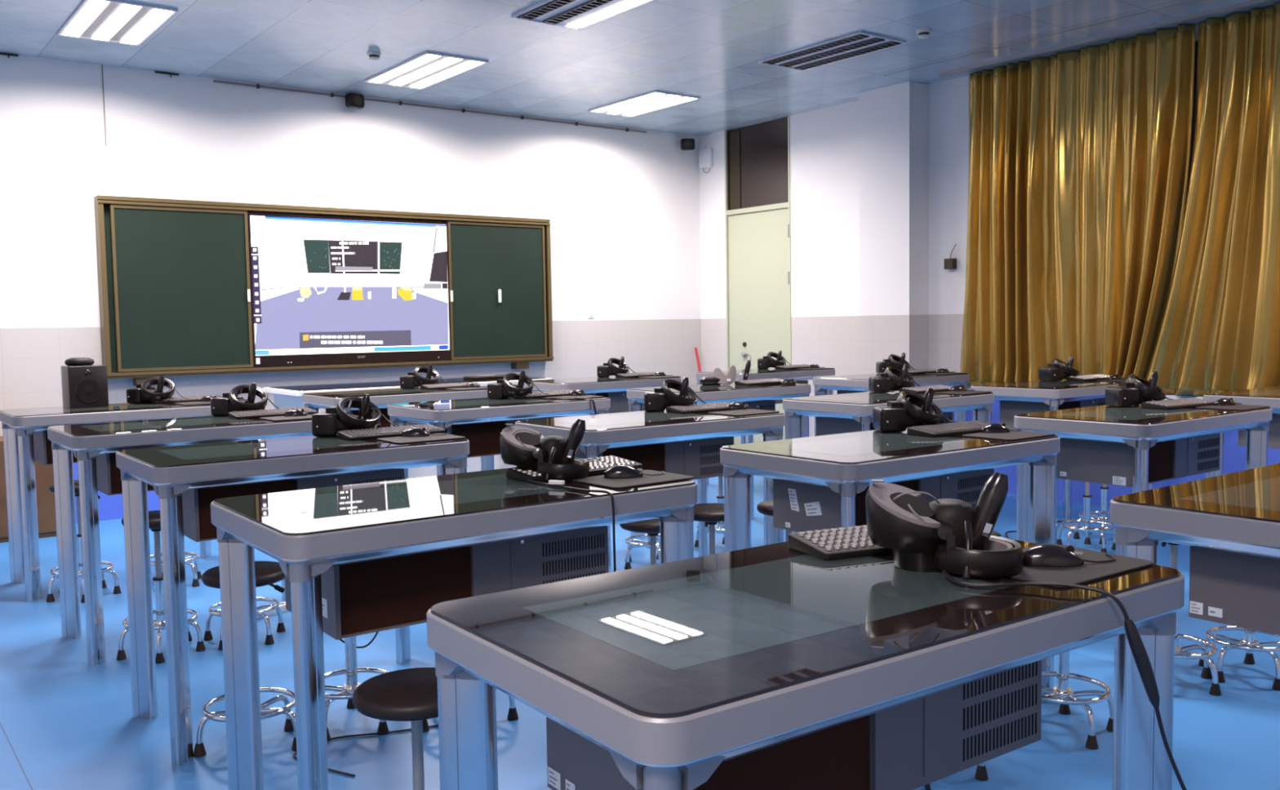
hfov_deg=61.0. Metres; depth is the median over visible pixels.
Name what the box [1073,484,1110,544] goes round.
stool
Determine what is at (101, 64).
strip
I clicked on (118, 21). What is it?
recessed light
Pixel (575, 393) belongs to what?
computer mouse
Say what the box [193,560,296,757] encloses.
stool
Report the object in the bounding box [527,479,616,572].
cable
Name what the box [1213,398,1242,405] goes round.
computer mouse
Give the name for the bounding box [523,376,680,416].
table
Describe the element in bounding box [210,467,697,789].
table
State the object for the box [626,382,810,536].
table
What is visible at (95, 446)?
table
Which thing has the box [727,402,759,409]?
computer mouse
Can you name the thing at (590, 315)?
wall socket
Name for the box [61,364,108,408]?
speaker
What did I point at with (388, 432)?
keyboard
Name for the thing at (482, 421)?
table
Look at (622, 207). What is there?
wall
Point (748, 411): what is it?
mouse pad
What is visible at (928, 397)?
controller
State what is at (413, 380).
headset
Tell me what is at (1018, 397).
table
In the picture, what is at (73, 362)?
round speaker
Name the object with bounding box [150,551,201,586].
stool
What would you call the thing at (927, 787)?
stool
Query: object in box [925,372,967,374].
mouse pad
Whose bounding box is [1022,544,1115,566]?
computer mouse
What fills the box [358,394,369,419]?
controller
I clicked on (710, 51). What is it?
ceiling
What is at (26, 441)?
table
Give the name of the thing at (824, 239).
wall
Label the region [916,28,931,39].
smoke detector
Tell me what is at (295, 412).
computer mouse
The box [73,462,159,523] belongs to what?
baseboard
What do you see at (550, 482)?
connector
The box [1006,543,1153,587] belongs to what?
mouse pad
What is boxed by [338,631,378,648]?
cable
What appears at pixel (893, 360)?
headset
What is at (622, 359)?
controller
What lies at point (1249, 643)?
stool
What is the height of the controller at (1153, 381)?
0.177 m
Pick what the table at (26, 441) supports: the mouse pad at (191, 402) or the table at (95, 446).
the mouse pad at (191, 402)
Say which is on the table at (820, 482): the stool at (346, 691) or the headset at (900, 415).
the headset at (900, 415)
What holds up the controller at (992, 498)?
on the table at (778, 666)
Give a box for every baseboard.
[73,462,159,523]
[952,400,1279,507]
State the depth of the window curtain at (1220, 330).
7.80 m
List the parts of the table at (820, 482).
leg, leg, dark panel, frame, glass, edge rail, access door, leg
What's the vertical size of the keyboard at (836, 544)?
0.033 m
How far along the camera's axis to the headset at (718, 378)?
8.04 m
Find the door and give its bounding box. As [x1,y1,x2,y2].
[724,115,791,444]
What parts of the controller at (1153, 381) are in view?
handle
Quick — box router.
[698,132,713,173]
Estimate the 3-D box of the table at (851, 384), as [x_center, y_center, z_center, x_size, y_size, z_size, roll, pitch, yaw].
[2.103,0.371,9.069,1.232,1.070,0.683,-4,5,-37]
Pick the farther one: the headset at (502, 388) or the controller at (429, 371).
the controller at (429, 371)
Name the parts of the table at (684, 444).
leg, dark panel, frame, glass, edge rail, access door, leg, leg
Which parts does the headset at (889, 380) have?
hinge arm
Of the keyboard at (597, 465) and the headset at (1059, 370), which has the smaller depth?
the keyboard at (597, 465)
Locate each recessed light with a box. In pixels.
[57,0,177,45]
[364,51,488,88]
[511,0,654,30]
[587,90,700,116]
[757,31,906,71]
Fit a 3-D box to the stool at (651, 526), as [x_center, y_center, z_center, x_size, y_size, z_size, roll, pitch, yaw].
[0.050,0.882,4.908,0.377,0.665,0.394,2,5,41]
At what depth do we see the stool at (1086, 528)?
7.14 m
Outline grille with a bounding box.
[773,35,891,67]
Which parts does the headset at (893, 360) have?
hinge arm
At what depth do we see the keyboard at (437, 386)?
8.12 m
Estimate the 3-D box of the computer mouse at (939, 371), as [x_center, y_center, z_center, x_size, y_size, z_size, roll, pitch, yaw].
[2.621,-0.207,9.292,0.205,0.044,0.069,-3,4,-28]
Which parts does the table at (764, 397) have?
leg, frame, glass, edge rail, access door, leg, leg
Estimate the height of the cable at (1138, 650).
0.689 m
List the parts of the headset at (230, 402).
hinge arm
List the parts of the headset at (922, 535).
strap cord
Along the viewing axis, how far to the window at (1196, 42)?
8.03 m
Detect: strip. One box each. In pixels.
[101,64,106,146]
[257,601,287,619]
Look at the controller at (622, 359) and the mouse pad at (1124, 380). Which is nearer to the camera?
the mouse pad at (1124, 380)
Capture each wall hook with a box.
[0,52,17,57]
[155,71,178,77]
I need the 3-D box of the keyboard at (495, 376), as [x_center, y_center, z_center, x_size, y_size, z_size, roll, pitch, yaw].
[-1.317,-0.158,9.561,0.453,0.024,0.173,-4,5,-37]
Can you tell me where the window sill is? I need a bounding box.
[967,386,1203,400]
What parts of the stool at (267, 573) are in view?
leg, seat, leg, height lever, leg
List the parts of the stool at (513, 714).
leg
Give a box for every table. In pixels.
[0,402,211,602]
[47,415,312,666]
[115,435,469,765]
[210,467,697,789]
[302,386,494,471]
[387,397,611,566]
[426,538,1184,789]
[515,408,785,556]
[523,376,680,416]
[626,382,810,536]
[695,368,835,484]
[720,428,1060,702]
[782,390,994,533]
[813,373,968,436]
[970,378,1133,544]
[1013,404,1271,542]
[1110,462,1279,789]
[1203,386,1279,478]
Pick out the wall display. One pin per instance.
(325, 290)
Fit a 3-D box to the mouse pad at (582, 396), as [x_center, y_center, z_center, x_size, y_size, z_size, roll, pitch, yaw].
[-0.416,0.014,6.931,0.307,0.004,0.233,-4,5,-37]
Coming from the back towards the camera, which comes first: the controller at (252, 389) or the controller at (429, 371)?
the controller at (429, 371)
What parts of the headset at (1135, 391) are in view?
hinge arm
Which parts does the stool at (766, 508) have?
seat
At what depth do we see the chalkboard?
9.24 m
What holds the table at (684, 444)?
on the floor
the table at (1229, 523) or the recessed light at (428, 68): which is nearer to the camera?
the table at (1229, 523)
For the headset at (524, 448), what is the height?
0.162 m
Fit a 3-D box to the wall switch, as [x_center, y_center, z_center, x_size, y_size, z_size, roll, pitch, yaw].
[2.809,-1.247,9.780,0.067,0.222,0.117,-4,5,-37]
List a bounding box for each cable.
[293,724,438,777]
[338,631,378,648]
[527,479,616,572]
[542,397,596,414]
[942,569,1186,789]
[1004,520,1063,538]
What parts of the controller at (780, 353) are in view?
handle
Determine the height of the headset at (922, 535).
0.162 m
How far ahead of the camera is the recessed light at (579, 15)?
7.39 m
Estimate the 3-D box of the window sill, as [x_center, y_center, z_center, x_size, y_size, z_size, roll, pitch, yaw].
[5.415,0.122,6.486,0.047,0.047,8.267,-4,5,-37]
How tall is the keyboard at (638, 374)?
0.033 m
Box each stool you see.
[46,480,121,603]
[116,510,205,663]
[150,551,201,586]
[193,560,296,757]
[203,596,285,650]
[324,635,389,738]
[352,667,438,789]
[422,688,518,732]
[619,518,659,565]
[624,533,660,569]
[693,502,724,555]
[694,475,724,547]
[756,499,791,542]
[924,783,931,789]
[974,762,988,781]
[1041,547,1113,750]
[1057,481,1115,552]
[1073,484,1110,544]
[1161,542,1221,696]
[1198,626,1279,690]
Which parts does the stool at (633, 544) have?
leg, leg, leg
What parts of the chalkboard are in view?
fixed panel, panel frame, sliding panel, panel handle, panel handle, fixed panel, panel frame, sliding panel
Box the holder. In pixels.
[497,288,501,302]
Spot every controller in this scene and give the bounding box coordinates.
[150,375,164,403]
[247,382,257,403]
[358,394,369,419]
[426,364,432,379]
[511,370,526,398]
[560,418,585,464]
[614,356,624,376]
[679,377,688,397]
[742,360,751,380]
[773,350,782,368]
[895,364,908,391]
[899,352,905,364]
[920,387,933,426]
[972,471,1008,551]
[1064,355,1074,379]
[1147,371,1158,401]
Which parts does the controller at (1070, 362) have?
handle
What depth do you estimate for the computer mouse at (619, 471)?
3.27 m
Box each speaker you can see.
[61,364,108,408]
[64,357,94,366]
[345,93,364,109]
[680,138,694,150]
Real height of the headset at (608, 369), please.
0.164 m
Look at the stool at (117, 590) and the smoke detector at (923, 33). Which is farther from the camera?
the smoke detector at (923, 33)
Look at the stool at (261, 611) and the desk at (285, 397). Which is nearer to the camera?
the stool at (261, 611)
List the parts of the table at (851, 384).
leg, frame, glass, edge rail, leg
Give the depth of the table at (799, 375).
10.13 m
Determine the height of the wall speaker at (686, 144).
0.120 m
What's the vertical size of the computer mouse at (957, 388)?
0.044 m
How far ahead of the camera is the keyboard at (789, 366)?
10.51 m
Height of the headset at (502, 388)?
0.164 m
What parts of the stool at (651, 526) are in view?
seat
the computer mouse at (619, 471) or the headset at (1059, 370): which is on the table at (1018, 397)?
the headset at (1059, 370)
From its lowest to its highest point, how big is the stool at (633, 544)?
0.665 m
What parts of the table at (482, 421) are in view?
leg, leg, dark panel, glass, frame, edge rail, leg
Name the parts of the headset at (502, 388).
hinge arm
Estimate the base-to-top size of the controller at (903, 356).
0.177 m
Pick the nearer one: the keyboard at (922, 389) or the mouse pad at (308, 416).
the mouse pad at (308, 416)
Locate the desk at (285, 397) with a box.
[262,377,552,478]
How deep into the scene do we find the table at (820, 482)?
4.01 m
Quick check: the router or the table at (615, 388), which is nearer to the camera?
the table at (615, 388)
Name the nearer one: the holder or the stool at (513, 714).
the stool at (513, 714)
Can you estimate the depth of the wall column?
10.01 m
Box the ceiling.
[0,0,1279,136]
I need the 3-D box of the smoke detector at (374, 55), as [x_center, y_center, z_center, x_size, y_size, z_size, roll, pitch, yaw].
[-2.073,-2.639,8.463,0.107,0.060,0.107,-4,5,-37]
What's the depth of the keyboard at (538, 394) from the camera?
7.03 m
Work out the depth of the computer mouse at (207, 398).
7.01 m
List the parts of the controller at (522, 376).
handle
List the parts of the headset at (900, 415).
hinge arm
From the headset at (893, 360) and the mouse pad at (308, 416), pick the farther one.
the headset at (893, 360)
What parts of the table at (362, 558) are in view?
leg, leg, dark panel, frame, glass, edge rail, access door, leg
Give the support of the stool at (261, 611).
on the floor
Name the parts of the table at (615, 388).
dark panel, edge rail, frame, glass, access door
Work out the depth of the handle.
12.54 m
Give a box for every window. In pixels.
[727,117,788,210]
[977,40,1208,388]
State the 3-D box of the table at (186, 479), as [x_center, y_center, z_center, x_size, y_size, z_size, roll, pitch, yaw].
[-1.374,0.735,4.416,1.232,1.070,0.683,-4,5,-37]
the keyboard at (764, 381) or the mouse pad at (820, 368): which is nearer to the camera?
the keyboard at (764, 381)
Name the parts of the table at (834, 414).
leg, leg, dark panel, glass, edge rail, frame, leg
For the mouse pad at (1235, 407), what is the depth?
5.40 m
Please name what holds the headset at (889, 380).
on the table at (834, 414)
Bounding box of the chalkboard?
[93,195,553,386]
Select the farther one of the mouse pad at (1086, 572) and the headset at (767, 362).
the headset at (767, 362)
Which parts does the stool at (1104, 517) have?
leg, leg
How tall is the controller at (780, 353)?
0.177 m
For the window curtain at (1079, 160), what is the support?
hanging from the ceiling
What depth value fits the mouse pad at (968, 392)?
6.78 m
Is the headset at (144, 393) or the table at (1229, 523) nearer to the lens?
the table at (1229, 523)
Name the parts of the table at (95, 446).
leg, leg, dark panel, frame, glass, edge rail, leg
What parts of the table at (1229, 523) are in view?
leg, frame, edge rail, glass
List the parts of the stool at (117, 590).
leg, seat, leg, leg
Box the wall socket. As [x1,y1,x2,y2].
[587,312,594,318]
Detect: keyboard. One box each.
[149,395,220,404]
[228,407,317,419]
[337,424,444,440]
[420,382,480,390]
[463,374,506,379]
[506,455,642,482]
[526,389,572,398]
[615,372,655,377]
[666,401,740,413]
[734,377,783,386]
[774,364,809,369]
[788,524,1000,560]
[899,385,951,394]
[906,420,989,437]
[907,368,936,374]
[1066,373,1110,381]
[1142,398,1215,409]
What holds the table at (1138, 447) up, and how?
on the floor
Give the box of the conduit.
[213,80,646,133]
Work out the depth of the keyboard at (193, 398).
7.05 m
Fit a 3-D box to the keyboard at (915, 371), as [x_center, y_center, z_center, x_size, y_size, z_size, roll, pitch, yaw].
[2.402,-0.205,9.332,0.433,0.033,0.198,-4,5,-37]
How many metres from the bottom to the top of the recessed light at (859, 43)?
0.021 m
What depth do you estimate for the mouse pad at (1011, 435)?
4.28 m
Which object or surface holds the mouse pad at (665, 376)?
on the table at (615, 388)
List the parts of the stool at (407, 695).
seat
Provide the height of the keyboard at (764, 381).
0.033 m
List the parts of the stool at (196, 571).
leg, leg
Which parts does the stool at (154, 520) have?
leg, seat, leg, leg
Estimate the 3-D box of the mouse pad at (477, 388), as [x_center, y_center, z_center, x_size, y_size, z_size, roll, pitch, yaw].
[-1.260,-0.049,8.068,0.307,0.004,0.233,-4,5,-37]
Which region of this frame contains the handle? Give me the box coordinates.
[694,347,701,372]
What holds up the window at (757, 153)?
attached to the door
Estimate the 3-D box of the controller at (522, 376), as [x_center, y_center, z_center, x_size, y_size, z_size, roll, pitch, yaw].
[-0.768,-0.067,6.889,0.096,0.177,0.104,0,4,20]
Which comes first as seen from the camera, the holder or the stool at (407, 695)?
the stool at (407, 695)
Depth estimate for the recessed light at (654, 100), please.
10.53 m
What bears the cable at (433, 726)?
on the floor
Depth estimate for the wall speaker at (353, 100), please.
9.83 m
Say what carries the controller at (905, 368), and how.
on the table at (834, 414)
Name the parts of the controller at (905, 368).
handle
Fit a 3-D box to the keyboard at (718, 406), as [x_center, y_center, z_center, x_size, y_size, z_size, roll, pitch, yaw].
[0.336,0.066,5.757,0.433,0.033,0.198,-4,5,-37]
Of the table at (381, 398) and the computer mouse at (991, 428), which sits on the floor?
the table at (381, 398)
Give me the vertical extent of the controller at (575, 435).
0.176 m
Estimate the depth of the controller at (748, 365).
8.10 m
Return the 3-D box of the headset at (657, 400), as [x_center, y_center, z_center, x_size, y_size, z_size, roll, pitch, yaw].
[0.206,0.000,5.777,0.367,0.164,0.211,-1,4,0]
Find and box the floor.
[0,475,1279,789]
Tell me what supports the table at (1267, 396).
on the floor
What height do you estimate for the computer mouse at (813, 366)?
0.044 m
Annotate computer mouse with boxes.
[200,395,216,401]
[284,408,312,416]
[401,427,448,436]
[463,382,487,387]
[568,390,595,395]
[604,465,664,477]
[652,372,672,376]
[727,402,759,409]
[780,378,803,383]
[807,364,822,368]
[935,368,955,373]
[948,385,974,391]
[980,423,1021,432]
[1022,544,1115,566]
[1107,374,1127,379]
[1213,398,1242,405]
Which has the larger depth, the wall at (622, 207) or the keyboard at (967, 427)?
the wall at (622, 207)
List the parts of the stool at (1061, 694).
leg, leg, leg, leg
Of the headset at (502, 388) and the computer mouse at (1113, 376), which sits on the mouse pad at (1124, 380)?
the computer mouse at (1113, 376)
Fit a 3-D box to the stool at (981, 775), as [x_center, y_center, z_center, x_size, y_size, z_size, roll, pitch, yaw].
[1.004,0.944,3.755,0.376,0.665,0.394,0,4,13]
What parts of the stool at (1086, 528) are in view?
leg, leg, leg, leg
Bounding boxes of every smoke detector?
[367,50,381,61]
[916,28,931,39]
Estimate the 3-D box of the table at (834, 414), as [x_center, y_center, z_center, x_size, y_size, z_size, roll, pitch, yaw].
[1.544,0.537,6.702,1.232,1.070,0.683,-4,5,-38]
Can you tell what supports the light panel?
on the recessed light at (654, 100)
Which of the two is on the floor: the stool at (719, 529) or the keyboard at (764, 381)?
the stool at (719, 529)
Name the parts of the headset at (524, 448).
strap cord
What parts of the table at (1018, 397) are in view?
leg, frame, glass, edge rail, leg, leg, dark panel, access door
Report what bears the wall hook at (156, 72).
attached to the wall at (622, 207)
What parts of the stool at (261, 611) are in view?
leg, leg, leg, leg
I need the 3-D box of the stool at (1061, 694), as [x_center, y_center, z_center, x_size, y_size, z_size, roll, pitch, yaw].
[1.560,0.916,4.048,0.377,0.665,0.394,2,5,41]
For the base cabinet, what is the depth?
8.11 m
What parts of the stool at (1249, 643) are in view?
leg, leg, leg, leg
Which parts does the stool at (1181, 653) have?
height lever, leg, leg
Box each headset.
[126,377,190,404]
[210,384,279,416]
[311,396,398,436]
[400,366,448,388]
[487,372,549,399]
[499,423,589,480]
[596,358,635,377]
[644,379,705,412]
[699,365,736,385]
[757,351,791,368]
[865,480,1023,578]
[868,366,920,392]
[872,391,958,432]
[875,354,914,373]
[1038,357,1079,381]
[1105,373,1173,407]
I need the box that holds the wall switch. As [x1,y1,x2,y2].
[943,244,956,269]
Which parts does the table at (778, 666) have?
leg, dark panel, edge rail, access door, leg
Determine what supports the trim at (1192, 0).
attached to the ceiling
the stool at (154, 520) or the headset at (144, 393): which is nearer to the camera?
the stool at (154, 520)
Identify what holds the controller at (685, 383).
on the table at (684, 444)
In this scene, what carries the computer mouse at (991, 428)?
on the mouse pad at (1011, 435)
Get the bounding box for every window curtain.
[960,23,1195,386]
[1145,1,1279,395]
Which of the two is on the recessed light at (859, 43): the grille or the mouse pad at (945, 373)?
the grille
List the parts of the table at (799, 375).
leg, frame, glass, edge rail, leg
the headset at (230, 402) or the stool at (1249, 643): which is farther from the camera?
the headset at (230, 402)
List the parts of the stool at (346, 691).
leg, leg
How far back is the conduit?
10.40 m
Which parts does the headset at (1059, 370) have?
hinge arm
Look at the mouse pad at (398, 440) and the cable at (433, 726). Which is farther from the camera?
the mouse pad at (398, 440)
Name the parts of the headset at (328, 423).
hinge arm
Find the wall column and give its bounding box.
[858,80,928,374]
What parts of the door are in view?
knob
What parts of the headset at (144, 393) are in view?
hinge arm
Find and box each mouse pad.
[174,401,210,405]
[259,413,314,421]
[377,433,465,444]
[445,386,487,390]
[548,395,603,399]
[571,470,693,488]
[639,375,681,377]
[707,408,779,416]
[800,367,835,369]
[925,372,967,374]
[933,390,992,395]
[962,431,1055,440]
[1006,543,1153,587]
[1097,378,1148,382]
[1195,404,1269,410]
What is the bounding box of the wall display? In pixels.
[247,212,451,367]
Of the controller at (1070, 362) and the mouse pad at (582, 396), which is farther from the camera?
the controller at (1070, 362)
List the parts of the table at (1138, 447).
leg, leg, frame, edge rail, glass, leg, dark panel, access door, leg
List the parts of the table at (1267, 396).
leg, frame, glass, edge rail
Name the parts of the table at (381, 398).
dark panel, frame, edge rail, glass, leg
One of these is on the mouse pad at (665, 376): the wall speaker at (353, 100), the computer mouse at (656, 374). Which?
the computer mouse at (656, 374)
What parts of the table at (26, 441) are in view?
leg, leg, dark panel, glass, frame, edge rail, leg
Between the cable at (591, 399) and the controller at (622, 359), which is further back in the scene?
the controller at (622, 359)
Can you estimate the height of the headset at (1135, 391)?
0.164 m
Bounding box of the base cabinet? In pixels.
[0,435,56,542]
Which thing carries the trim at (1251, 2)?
attached to the ceiling
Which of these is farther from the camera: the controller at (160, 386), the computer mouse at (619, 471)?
the controller at (160, 386)
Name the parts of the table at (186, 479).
leg, leg, dark panel, frame, glass, edge rail, access door, leg, leg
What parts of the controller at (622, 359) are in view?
handle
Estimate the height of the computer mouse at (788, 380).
0.044 m
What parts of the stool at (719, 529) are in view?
leg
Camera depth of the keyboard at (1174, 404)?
5.46 m
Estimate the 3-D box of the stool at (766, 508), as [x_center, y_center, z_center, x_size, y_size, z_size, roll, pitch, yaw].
[0.701,0.851,5.234,0.377,0.665,0.394,1,4,30]
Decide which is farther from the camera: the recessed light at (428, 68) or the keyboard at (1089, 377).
the recessed light at (428, 68)
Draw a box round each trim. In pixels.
[883,0,1196,75]
[938,0,1274,76]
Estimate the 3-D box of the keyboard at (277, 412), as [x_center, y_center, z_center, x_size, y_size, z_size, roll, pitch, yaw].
[-1.985,0.095,5.856,0.433,0.033,0.198,-4,5,-38]
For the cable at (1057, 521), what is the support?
on the floor
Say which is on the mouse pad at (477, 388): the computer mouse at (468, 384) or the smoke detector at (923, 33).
the computer mouse at (468, 384)
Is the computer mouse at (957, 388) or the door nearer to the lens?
the computer mouse at (957, 388)
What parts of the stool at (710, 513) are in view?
seat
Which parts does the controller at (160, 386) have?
handle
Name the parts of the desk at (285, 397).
panel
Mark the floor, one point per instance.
(67, 723)
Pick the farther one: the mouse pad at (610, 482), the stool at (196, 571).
the stool at (196, 571)
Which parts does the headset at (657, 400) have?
hinge arm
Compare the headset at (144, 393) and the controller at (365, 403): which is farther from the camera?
the headset at (144, 393)
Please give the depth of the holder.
10.84 m
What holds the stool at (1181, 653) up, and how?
on the floor
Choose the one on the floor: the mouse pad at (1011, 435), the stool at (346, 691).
the stool at (346, 691)
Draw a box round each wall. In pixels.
[0,52,701,435]
[698,23,1203,436]
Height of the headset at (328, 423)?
0.164 m
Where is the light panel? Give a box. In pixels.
[604,93,684,114]
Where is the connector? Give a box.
[548,480,564,484]
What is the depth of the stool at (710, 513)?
5.09 m
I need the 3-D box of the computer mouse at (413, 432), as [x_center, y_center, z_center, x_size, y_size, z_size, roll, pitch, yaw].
[-0.910,0.159,4.620,0.205,0.044,0.069,-2,4,-22]
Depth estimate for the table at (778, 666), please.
1.72 m
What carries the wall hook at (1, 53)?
attached to the wall at (622, 207)

